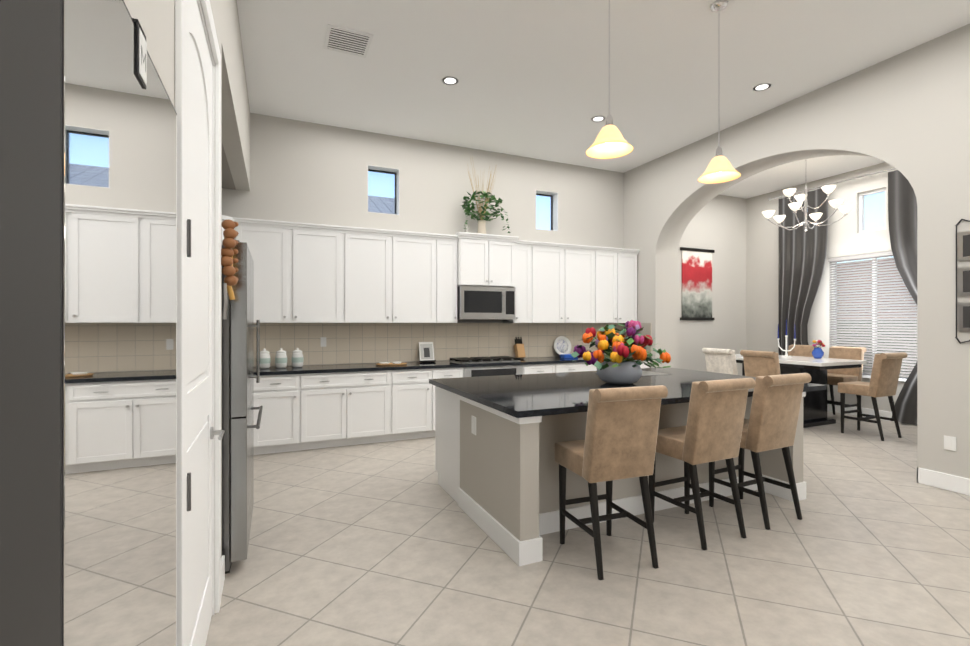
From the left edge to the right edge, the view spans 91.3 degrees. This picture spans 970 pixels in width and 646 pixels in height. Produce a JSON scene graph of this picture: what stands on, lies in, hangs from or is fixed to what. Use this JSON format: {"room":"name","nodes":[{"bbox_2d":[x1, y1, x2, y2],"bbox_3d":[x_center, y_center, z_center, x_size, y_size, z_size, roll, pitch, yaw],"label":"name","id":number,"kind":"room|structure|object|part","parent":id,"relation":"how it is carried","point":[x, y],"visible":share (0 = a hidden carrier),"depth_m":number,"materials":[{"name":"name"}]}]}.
{"room":"kitchen","nodes":[
{"label":"kitchen","id":0,"kind":"room"},
{"bbox_2d":[124,0,249,556],"bbox_3d":[-1.472,-0.535,1.411,1.000,3.970,8.900,0,0,-24],"label":"wall","id":1,"kind":"structure","parent":0,"point":[156,19],"depth_m":3.06,"materials":[{"name":"grey paint"}]},
{"bbox_2d":[0,0,59,645],"bbox_3d":[-0.396,0.000,0.231,0.013,2.900,0.872,0,0,-24],"label":"panel","id":2,"kind":"object","parent":1,"relation":"attached to","point":[29,322],"visible":1,"depth_m":0.56,"materials":[{"name":"grey"}]},
{"bbox_2d":[60,0,176,645],"bbox_3d":[-0.745,0.320,1.024,0.018,1.900,0.835,0,0,-24],"label":"wall mirror","id":3,"kind":"object","parent":1,"relation":"attached to","point":[118,350],"visible":1,"depth_m":0.86,"materials":[{"name":"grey mirror"}]},
{"bbox_2d":[175,0,220,645],"bbox_3d":[-1.216,0.035,1.906,0.170,2.830,1.120,0,0,-24],"label":"door frame","id":4,"kind":"structure","parent":1,"relation":"attached to","point":[181,58],"depth_m":1.50,"materials":[{"name":"white wood"}]},
{"bbox_2d":[187,0,224,645],"bbox_3d":[-1.148,0.082,1.921,0.096,2.712,0.936,0,0,-24],"label":"pantry door","id":5,"kind":"structure","parent":1,"relation":"in","point":[201,432],"depth_m":1.96,"materials":[{"name":"white wood"}]},
{"bbox_3d":[-0.954,0.045,1.512,0.030,2.430,0.030,0,0,-24],"label":"door hinges","id":6,"kind":"part","parent":5,"relation":"part of","materials":[{"name":"metal"}]},
{"bbox_2d":[221,219,238,318],"bbox_3d":[-1.389,-0.290,2.576,0.090,0.541,0.133,0,0,-24],"label":"garlic braid","id":7,"kind":"object","parent":1,"relation":"hanging from","point":[229,243],"visible":1,"depth_m":2.54,"materials":[{"name":"brown food"}]},
{"bbox_2d":[222,113,745,374],"bbox_3d":[0.712,-0.535,7.351,9.800,3.970,0.200,0,0,-24],"label":"wall","id":8,"kind":"structure","parent":0,"point":[306,172],"depth_m":6.77,"materials":[{"name":"grey paint"}]},
{"bbox_2d":[222,215,241,241],"bbox_3d":[-2.974,-0.588,5.311,0.449,1.174,0.397,0,0,-24],"label":"upper cabinet","id":9,"kind":"object","parent":8,"relation":"attached to","point":[239,228],"depth_m":5.30,"materials":[{"name":"white wood"}]},
{"bbox_2d":[242,218,345,322],"bbox_3d":[-2.347,-0.588,5.677,1.208,1.174,0.380,0,0,-24],"label":"upper cabinet","id":10,"kind":"object","parent":8,"relation":"attached to","point":[312,273],"depth_m":5.57,"materials":[{"name":"white wood"}]},
{"bbox_2d":[368,165,398,214],"bbox_3d":[-1.390,-1.770,6.416,0.420,0.620,0.191,0,0,-24],"label":"clerestory window","id":11,"kind":"structure","parent":8,"relation":"in","point":[383,170],"depth_m":6.48,"materials":[{"name":"grey"}]},
{"bbox_2d":[346,227,441,322],"bbox_3d":[-1.228,-0.578,6.191,1.254,1.154,0.346,0,0,-24],"label":"upper cabinet","id":12,"kind":"object","parent":8,"relation":"attached to","point":[392,276],"depth_m":6.04,"materials":[{"name":"white wood"}]},
{"bbox_2d":[426,232,457,322],"bbox_3d":[-0.605,-0.606,6.466,0.374,1.210,0.346,0,0,-24],"label":"upper cabinet","id":13,"kind":"object","parent":8,"relation":"attached to","point":[449,242],"depth_m":6.34,"materials":[{"name":"white wood"}]},
{"bbox_2d":[254,323,650,366],"bbox_3d":[-0.179,0.264,6.498,5.760,0.531,0.640,0,0,-24],"label":"backsplash","id":14,"kind":"structure","parent":8,"relation":"attached to","point":[352,343],"depth_m":6.46,"materials":[{"name":"tile"}]},
{"bbox_2d":[321,337,325,346],"bbox_3d":[-2.046,0.240,6.009,0.070,0.120,0.009,0,0,-24],"label":"outlet","id":15,"kind":"object","parent":14,"relation":"attached to","point":[323,341],"visible":1,"depth_m":6.01,"materials":[{"name":"white plastic"}]},
{"bbox_2d":[458,232,517,286],"bbox_3d":[-0.038,-0.848,6.684,0.840,0.685,0.406,0,0,-24],"label":"upper cabinet","id":16,"kind":"object","parent":8,"relation":"attached to","point":[483,260],"depth_m":6.49,"materials":[{"name":"white wood"}]},
{"bbox_2d":[460,158,510,233],"bbox_3d":[0.000,-1.767,6.664,0.752,1.112,0.389,0,0,-24],"label":"potted plant","id":17,"kind":"object","parent":16,"relation":"on","point":[483,212],"visible":0.9,"depth_m":6.65,"materials":[{"name":"green plant"}]},
{"bbox_2d":[457,286,514,319],"bbox_3d":[-0.024,-0.272,6.654,0.820,0.445,0.468,0,0,-24],"label":"microwave","id":18,"kind":"object","parent":16,"relation":"attached to","point":[483,303],"visible":0.94,"depth_m":6.47,"materials":[{"name":"silver metal"}]},
{"bbox_2d":[503,236,537,322],"bbox_3d":[0.501,-0.605,6.955,0.364,1.210,0.346,0,0,-24],"label":"upper cabinet","id":19,"kind":"object","parent":8,"relation":"attached to","point":[526,293],"depth_m":6.81,"materials":[{"name":"white wood"}]},
{"bbox_2d":[536,190,557,230],"bbox_3d":[0.924,-1.740,7.439,0.400,0.600,0.191,0,0,-24],"label":"clerestory window","id":20,"kind":"structure","parent":8,"relation":"in","point":[553,196],"depth_m":7.50,"materials":[{"name":"grey"}]},
{"bbox_2d":[538,243,601,322],"bbox_3d":[1.112,-0.577,7.225,1.258,1.154,0.346,0,0,-24],"label":"upper cabinet","id":21,"kind":"object","parent":8,"relation":"attached to","point":[569,276],"depth_m":7.11,"materials":[{"name":"white wood"}]},
{"bbox_2d":[602,247,637,322],"bbox_3d":[1.975,-0.577,7.606,0.915,1.154,0.346,0,0,-24],"label":"upper cabinet","id":22,"kind":"object","parent":8,"relation":"attached to","point":[619,267],"depth_m":7.48,"materials":[{"name":"white wood"}]},
{"bbox_2d":[680,247,714,319],"bbox_3d":[3.860,-0.700,8.614,0.820,1.300,0.033,0,0,-24],"label":"scroll","id":23,"kind":"object","parent":8,"relation":"attached to","point":[696,283],"visible":1,"depth_m":8.60,"materials":[{"name":"fabric"}]},
{"bbox_2d":[205,411,969,645],"bbox_3d":[2.582,1.500,3.367,10.400,0.100,9.200,0,0,-24],"label":"floor","id":24,"kind":"structure","parent":0,"point":[390,543],"depth_m":2.81,"materials":[{"name":"tile"}]},
{"bbox_2d":[222,240,262,573],"bbox_3d":[-1.921,0.484,3.033,0.891,1.932,0.920,0,0,-24],"label":"fridge","id":25,"kind":"object","parent":24,"relation":"on","point":[238,377],"visible":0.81,"depth_m":2.75,"materials":[{"name":"silver metal"}]},
{"bbox_2d":[253,371,308,454],"bbox_3d":[-2.402,1.010,5.509,0.575,0.880,0.644,0,0,-24],"label":"base cabinet","id":26,"kind":"object","parent":24,"relation":"on","point":[306,407],"depth_m":5.25,"materials":[{"name":"white wood"}]},
{"bbox_2d":[309,371,392,448],"bbox_3d":[-1.766,1.010,5.790,1.095,0.880,0.644,0,0,-24],"label":"base cabinet","id":27,"kind":"object","parent":24,"relation":"on","point":[346,408],"depth_m":5.54,"materials":[{"name":"white wood"}]},
{"bbox_2d":[254,355,651,374],"bbox_3d":[-0.113,0.550,6.517,5.616,0.041,0.651,0,0,-24],"label":"countertop","id":28,"kind":"structure","parent":27,"relation":"on","point":[453,362],"depth_m":6.06,"materials":[{"name":"black stone"}]},
{"bbox_2d":[260,348,270,368],"bbox_3d":[-2.575,0.413,5.537,0.134,0.232,0.134,0,0,-24],"label":"canister","id":29,"kind":"object","parent":28,"relation":"on","point":[265,359],"visible":0.96,"depth_m":5.49,"materials":[{"name":"white ceramic"}]},
{"bbox_2d":[275,348,286,367],"bbox_3d":[-2.411,0.413,5.610,0.134,0.232,0.134,0,0,-24],"label":"canister","id":30,"kind":"object","parent":28,"relation":"on","point":[281,358],"visible":1,"depth_m":5.56,"materials":[{"name":"white ceramic"}]},
{"bbox_2d":[292,348,303,367],"bbox_3d":[-2.246,0.413,5.682,0.134,0.232,0.134,0,0,-24],"label":"canister","id":31,"kind":"object","parent":28,"relation":"on","point":[297,358],"visible":1,"depth_m":5.63,"materials":[{"name":"white ceramic"}]},
{"bbox_2d":[376,362,406,365],"bbox_3d":[-1.179,0.511,5.990,0.400,0.035,0.220,0,0,-24],"label":"tray","id":32,"kind":"object","parent":28,"relation":"on","point":[388,363],"visible":1,"depth_m":5.93,"materials":[{"name":"brown wood"}]},
{"bbox_2d":[418,342,435,361],"bbox_3d":[-0.787,0.393,6.413,0.220,0.270,0.116,0,0,-24],"label":"picture frame","id":33,"kind":"object","parent":28,"relation":"on","point":[426,351],"visible":1,"depth_m":6.41,"materials":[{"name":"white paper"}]},
{"bbox_2d":[514,337,525,358],"bbox_3d":[0.512,0.367,7.010,0.120,0.323,0.154,0,0,-24],"label":"knife block","id":34,"kind":"object","parent":28,"relation":"on","point":[519,349],"visible":0.98,"depth_m":6.98,"materials":[{"name":"brown wood"}]},
{"bbox_2d":[554,336,570,354],"bbox_3d":[1.217,0.365,7.346,0.320,0.327,0.122,0,0,-24],"label":"plate","id":35,"kind":"object","parent":28,"relation":"on","point":[562,344],"visible":0.96,"depth_m":7.38,"materials":[{"name":"white ceramic"}]},
{"bbox_2d":[560,354,577,357],"bbox_3d":[1.284,0.502,7.232,0.250,0.054,0.120,0,0,-24],"label":"bowl","id":36,"kind":"object","parent":28,"relation":"on","point":[566,356],"visible":0.65,"depth_m":7.16,"materials":[{"name":"blue ceramic"}]},
{"bbox_2d":[393,367,436,440],"bbox_3d":[-0.998,1.010,6.129,0.585,0.880,0.644,0,0,-24],"label":"base cabinet","id":37,"kind":"object","parent":24,"relation":"on","point":[413,395],"depth_m":5.85,"materials":[{"name":"white wood"}]},
{"bbox_2d":[437,367,464,378],"bbox_3d":[-0.634,1.010,6.290,0.490,0.880,0.644,0,0,-24],"label":"base cabinet","id":38,"kind":"object","parent":24,"relation":"on","point":[442,372],"depth_m":6.04,"materials":[{"name":"white wood"}]},
{"bbox_2d":[465,363,528,376],"bbox_3d":[-0.008,1.011,6.567,1.020,0.880,0.644,0,0,-24],"label":"oven","id":39,"kind":"object","parent":24,"relation":"on","point":[502,368],"depth_m":6.31,"materials":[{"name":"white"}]},
{"bbox_2d":[529,363,560,373],"bbox_3d":[0.661,1.011,6.863,0.577,0.880,0.644,0,0,-24],"label":"base cabinet","id":40,"kind":"object","parent":24,"relation":"on","point":[534,368],"depth_m":6.60,"materials":[{"name":"white wood"}]},
{"bbox_2d":[561,359,608,371],"bbox_3d":[1.314,1.011,7.152,1.130,0.880,0.644,0,0,-24],"label":"base cabinet","id":41,"kind":"object","parent":24,"relation":"on","point":[565,367],"depth_m":6.82,"materials":[{"name":"white wood"}]},
{"bbox_2d":[555,385,667,579],"bbox_3d":[0.759,0.911,2.955,0.456,1.085,0.560,0,0,-20],"label":"stool","id":42,"kind":"object","parent":24,"relation":"on","point":[620,440],"visible":1,"depth_m":2.78,"materials":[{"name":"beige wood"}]},
{"bbox_2d":[435,387,807,565],"bbox_3d":[1.088,1.005,4.125,2.670,0.890,1.665,0,0,-24],"label":"kitchen island","id":43,"kind":"object","parent":24,"relation":"on","point":[497,438],"depth_m":3.38,"materials":[{"name":"white paint"}]},
{"bbox_2d":[429,367,826,418],"bbox_3d":[1.171,0.540,4.186,2.920,0.040,1.760,0,0,-24],"label":"island countertop","id":44,"kind":"structure","parent":43,"relation":"on","point":[562,393],"depth_m":3.82,"materials":[{"name":"black stone"}]},
{"bbox_2d":[571,320,670,383],"bbox_3d":[1.177,0.244,4.093,0.814,0.549,0.830,0,0,-24],"label":"flower vase","id":45,"kind":"object","parent":44,"relation":"on","point":[618,367],"visible":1,"depth_m":3.96,"materials":[{"name":"grey plant"}]},
{"bbox_2d":[630,359,649,367],"bbox_3d":[2.078,1.011,7.489,0.821,0.880,0.644,0,0,-24],"label":"base cabinet","id":46,"kind":"object","parent":24,"relation":"on","point":[643,365],"depth_m":7.32,"materials":[{"name":"white wood"}]},
{"bbox_2d":[649,378,755,549],"bbox_3d":[1.480,0.911,3.318,0.456,1.085,0.560,0,0,-26],"label":"stool","id":47,"kind":"object","parent":24,"relation":"on","point":[711,431],"visible":0.94,"depth_m":3.14,"materials":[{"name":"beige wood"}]},
{"bbox_2d":[702,348,737,374],"bbox_3d":[3.576,0.911,6.956,0.560,1.085,0.456,0,0,-24],"label":"dining chair","id":48,"kind":"object","parent":24,"relation":"on","point":[720,360],"visible":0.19,"depth_m":6.82,"materials":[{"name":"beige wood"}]},
{"bbox_2d":[709,373,810,529],"bbox_3d":[2.060,0.911,3.618,0.456,1.085,0.560,0,0,-27],"label":"stool","id":49,"kind":"object","parent":24,"relation":"on","point":[771,422],"visible":0.83,"depth_m":3.43,"materials":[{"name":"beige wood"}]},
{"bbox_2d":[740,350,780,376],"bbox_3d":[3.831,0.911,6.380,0.560,1.085,0.456,0,0,-24],"label":"dining chair","id":50,"kind":"object","parent":24,"relation":"on","point":[760,363],"visible":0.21,"depth_m":6.26,"materials":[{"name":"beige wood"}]},
{"bbox_2d":[735,354,866,427],"bbox_3d":[4.509,0.985,7.171,1.000,0.930,1.700,0,0,-24],"label":"dining table","id":51,"kind":"object","parent":24,"relation":"on","point":[814,408],"visible":0.44,"depth_m":6.73,"materials":[{"name":"white stone"}]},
{"bbox_2d":[777,320,795,356],"bbox_3d":[4.626,0.235,7.278,0.140,0.569,0.296,0,0,-24],"label":"candle holder","id":52,"kind":"object","parent":51,"relation":"on","point":[785,350],"visible":1,"depth_m":7.27,"materials":[{"name":"white metal"}]},
{"bbox_2d":[812,340,825,358],"bbox_3d":[4.893,0.382,6.940,0.203,0.275,0.181,0,0,-24],"label":"flower vase","id":53,"kind":"object","parent":51,"relation":"on","point":[817,352],"visible":1,"depth_m":6.91,"materials":[{"name":"blue ceramic"}]},
{"bbox_2d":[788,345,820,356],"bbox_3d":[5.135,0.911,7.831,0.560,1.085,0.456,0,0,-24],"label":"dining chair","id":54,"kind":"object","parent":24,"relation":"on","point":[802,350],"visible":0.06,"depth_m":7.89,"materials":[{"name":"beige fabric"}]},
{"bbox_2d":[827,346,866,421],"bbox_3d":[5.398,0.911,7.236,0.560,1.085,0.456,0,0,-24],"label":"dining chair","id":55,"kind":"object","parent":24,"relation":"on","point":[835,376],"visible":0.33,"depth_m":7.16,"materials":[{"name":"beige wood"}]},
{"bbox_2d":[838,352,907,440],"bbox_3d":[4.978,0.911,6.111,0.456,1.085,0.560,0,0,-24],"label":"dining chair","id":56,"kind":"object","parent":24,"relation":"on","point":[885,374],"visible":1,"depth_m":5.96,"materials":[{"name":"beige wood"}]},
{"bbox_2d":[237,0,969,172],"bbox_3d":[1.469,-2.595,2.820,5.920,0.150,9.100,0,0,-24],"label":"ceiling","id":57,"kind":"structure","parent":0,"point":[532,76],"depth_m":4.59,"materials":[{"name":"white paint"}]},
{"bbox_2d":[324,24,372,57],"bbox_3d":[-1.226,-2.511,4.242,0.380,0.016,0.380,0,0,-24],"label":"ceiling vent","id":58,"kind":"object","parent":57,"relation":"in","point":[347,41],"visible":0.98,"depth_m":4.22,"materials":[{"name":"white metal"}]},
{"bbox_2d":[442,76,456,84],"bbox_3d":[-0.361,-2.518,4.931,0.170,0.004,0.170,0,0,-24],"label":"recessed light","id":59,"kind":"object","parent":57,"relation":"in","point":[450,80],"visible":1,"depth_m":4.92,"materials":[{"name":"white"}]},
{"bbox_2d":[591,116,604,121],"bbox_3d":[1.397,-2.518,5.850,0.170,0.004,0.170,0,0,-24],"label":"recessed light","id":60,"kind":"object","parent":57,"relation":"in","point":[598,119],"visible":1,"depth_m":5.87,"materials":[{"name":"white"}]},
{"bbox_2d":[586,0,632,158],"bbox_3d":[0.832,-1.835,3.173,0.310,1.370,0.310,0,0,-24],"label":"pendant light","id":61,"kind":"object","parent":57,"relation":"hanging from","point":[610,142],"visible":1,"depth_m":3.17,"materials":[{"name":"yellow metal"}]},
{"bbox_2d":[698,0,740,182],"bbox_3d":[1.853,-1.835,3.756,0.310,1.370,0.310,0,0,-24],"label":"pendant light","id":62,"kind":"object","parent":57,"relation":"hanging from","point":[720,169],"visible":1,"depth_m":3.75,"materials":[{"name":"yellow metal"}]},
{"bbox_2d":[754,83,770,90],"bbox_3d":[2.958,-2.518,5.064,0.170,0.004,0.170,0,0,-24],"label":"recessed light","id":63,"kind":"object","parent":57,"relation":"in","point":[762,86],"visible":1,"depth_m":5.05,"materials":[{"name":"white"}]},
{"bbox_2d":[624,24,969,478],"bbox_3d":[4.330,-0.535,3.976,0.450,3.970,8.900,0,0,-24],"label":"wall","id":64,"kind":"structure","parent":0,"point":[906,114],"depth_m":4.43,"materials":[{"name":"grey paint"}]},
{"bbox_2d":[917,467,969,495],"bbox_3d":[4.882,1.380,2.153,0.016,0.140,4.720,0,0,-24],"label":"baseboard","id":65,"kind":"structure","parent":64,"relation":"attached to","point":[953,483],"depth_m":4.13,"materials":[{"name":"white wood"}]},
{"bbox_2d":[944,435,955,450],"bbox_3d":[4.022,1.040,4.102,0.010,0.120,0.080,0,0,-24],"label":"outlet","id":66,"kind":"object","parent":64,"relation":"attached to","point":[949,442],"visible":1,"depth_m":4.10,"materials":[{"name":"white plastic"}]},
{"bbox_2d":[955,219,969,343],"bbox_3d":[4.080,-0.355,3.956,0.020,1.062,0.244,0,0,-24],"label":"photo frame","id":67,"kind":"object","parent":64,"relation":"attached to","point":[963,281],"visible":1,"depth_m":4.01,"materials":[{"name":"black metal"}]},
{"bbox_2d":[719,155,883,198],"bbox_3d":[4.866,-2.475,6.673,2.750,0.150,4.800,0,0,-24],"label":"ceiling","id":68,"kind":"structure","parent":0,"point":[783,176],"depth_m":7.61,"materials":[{"name":"white paint"}]},
{"bbox_2d":[762,159,852,230],"bbox_3d":[4.579,-1.855,6.765,1.068,1.090,1.087,0,0,-24],"label":"chandelier","id":69,"kind":"object","parent":68,"relation":"hanging from","point":[801,198],"visible":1,"depth_m":6.71,"materials":[{"name":"silver metal"}]},
{"bbox_2d":[746,162,904,411],"bbox_3d":[6.032,-0.475,7.189,0.200,3.850,4.800,0,0,-24],"label":"wall","id":70,"kind":"structure","parent":0,"point":[846,237],"depth_m":7.96,"materials":[{"name":"grey paint"}]},
{"bbox_2d":[768,167,895,200],"bbox_3d":[5.817,-2.240,7.242,0.150,0.060,3.070,0,0,-24],"label":"curtain rod","id":71,"kind":"object","parent":70,"relation":"attached to","point":[770,199],"visible":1,"depth_m":7.49,"materials":[{"name":"silver metal"}]},
{"bbox_2d":[779,188,827,354],"bbox_3d":[5.400,-0.390,8.074,0.070,3.640,0.830,0,0,-24],"label":"curtain","id":72,"kind":"object","parent":71,"relation":"hanging from","point":[802,255],"visible":0.73,"depth_m":8.12,"materials":[{"name":"black fabric"}]},
{"bbox_2d":[888,170,916,424],"bbox_3d":[6.098,-0.390,6.496,0.070,3.640,0.980,0,0,-24],"label":"curtain","id":73,"kind":"object","parent":71,"relation":"hanging from","point":[902,209],"visible":0.19,"depth_m":6.75,"materials":[{"name":"black fabric"}]},
{"bbox_2d":[827,404,914,424],"bbox_3d":[5.973,1.380,7.053,0.016,0.140,4.600,0,0,-24],"label":"baseboard","id":74,"kind":"structure","parent":70,"relation":"attached to","point":[882,413],"depth_m":7.31,"materials":[{"name":"white wood"}]},
{"bbox_2d":[859,188,885,232],"bbox_3d":[5.976,-1.715,7.279,0.050,0.630,0.390,0,0,-24],"label":"nook window","id":75,"kind":"structure","parent":70,"relation":"in","point":[861,212],"depth_m":7.37,"materials":[{"name":"white"}]},
{"bbox_2d":[832,257,916,381],"bbox_3d":[5.923,-0.115,7.250,0.170,1.910,1.260,0,0,-24],"label":"nook window","id":76,"kind":"structure","parent":70,"relation":"in","point":[861,307],"depth_m":7.28,"materials":[{"name":"white"}]},
{"bbox_2d":[828,251,916,376],"bbox_3d":[5.877,-0.144,7.230,0.050,1.832,1.180,0,0,-24],"label":"window blinds","id":77,"kind":"object","parent":76,"relation":"attached to","point":[903,327],"visible":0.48,"depth_m":7.21,"materials":[{"name":"grey plastic"}]},
{"label":"outside","id":78,"kind":"structure","parent":0,"visible":0},
{"bbox_2d":[368,196,916,374],"bbox_3d":[2.692,-1.060,7.571,19.600,5.220,16.000,0,0,-24],"label":"roof","id":79,"kind":"structure","parent":78,"point":[386,209],"depth_m":10.58,"materials":[{"name":"tile"}]}
]}

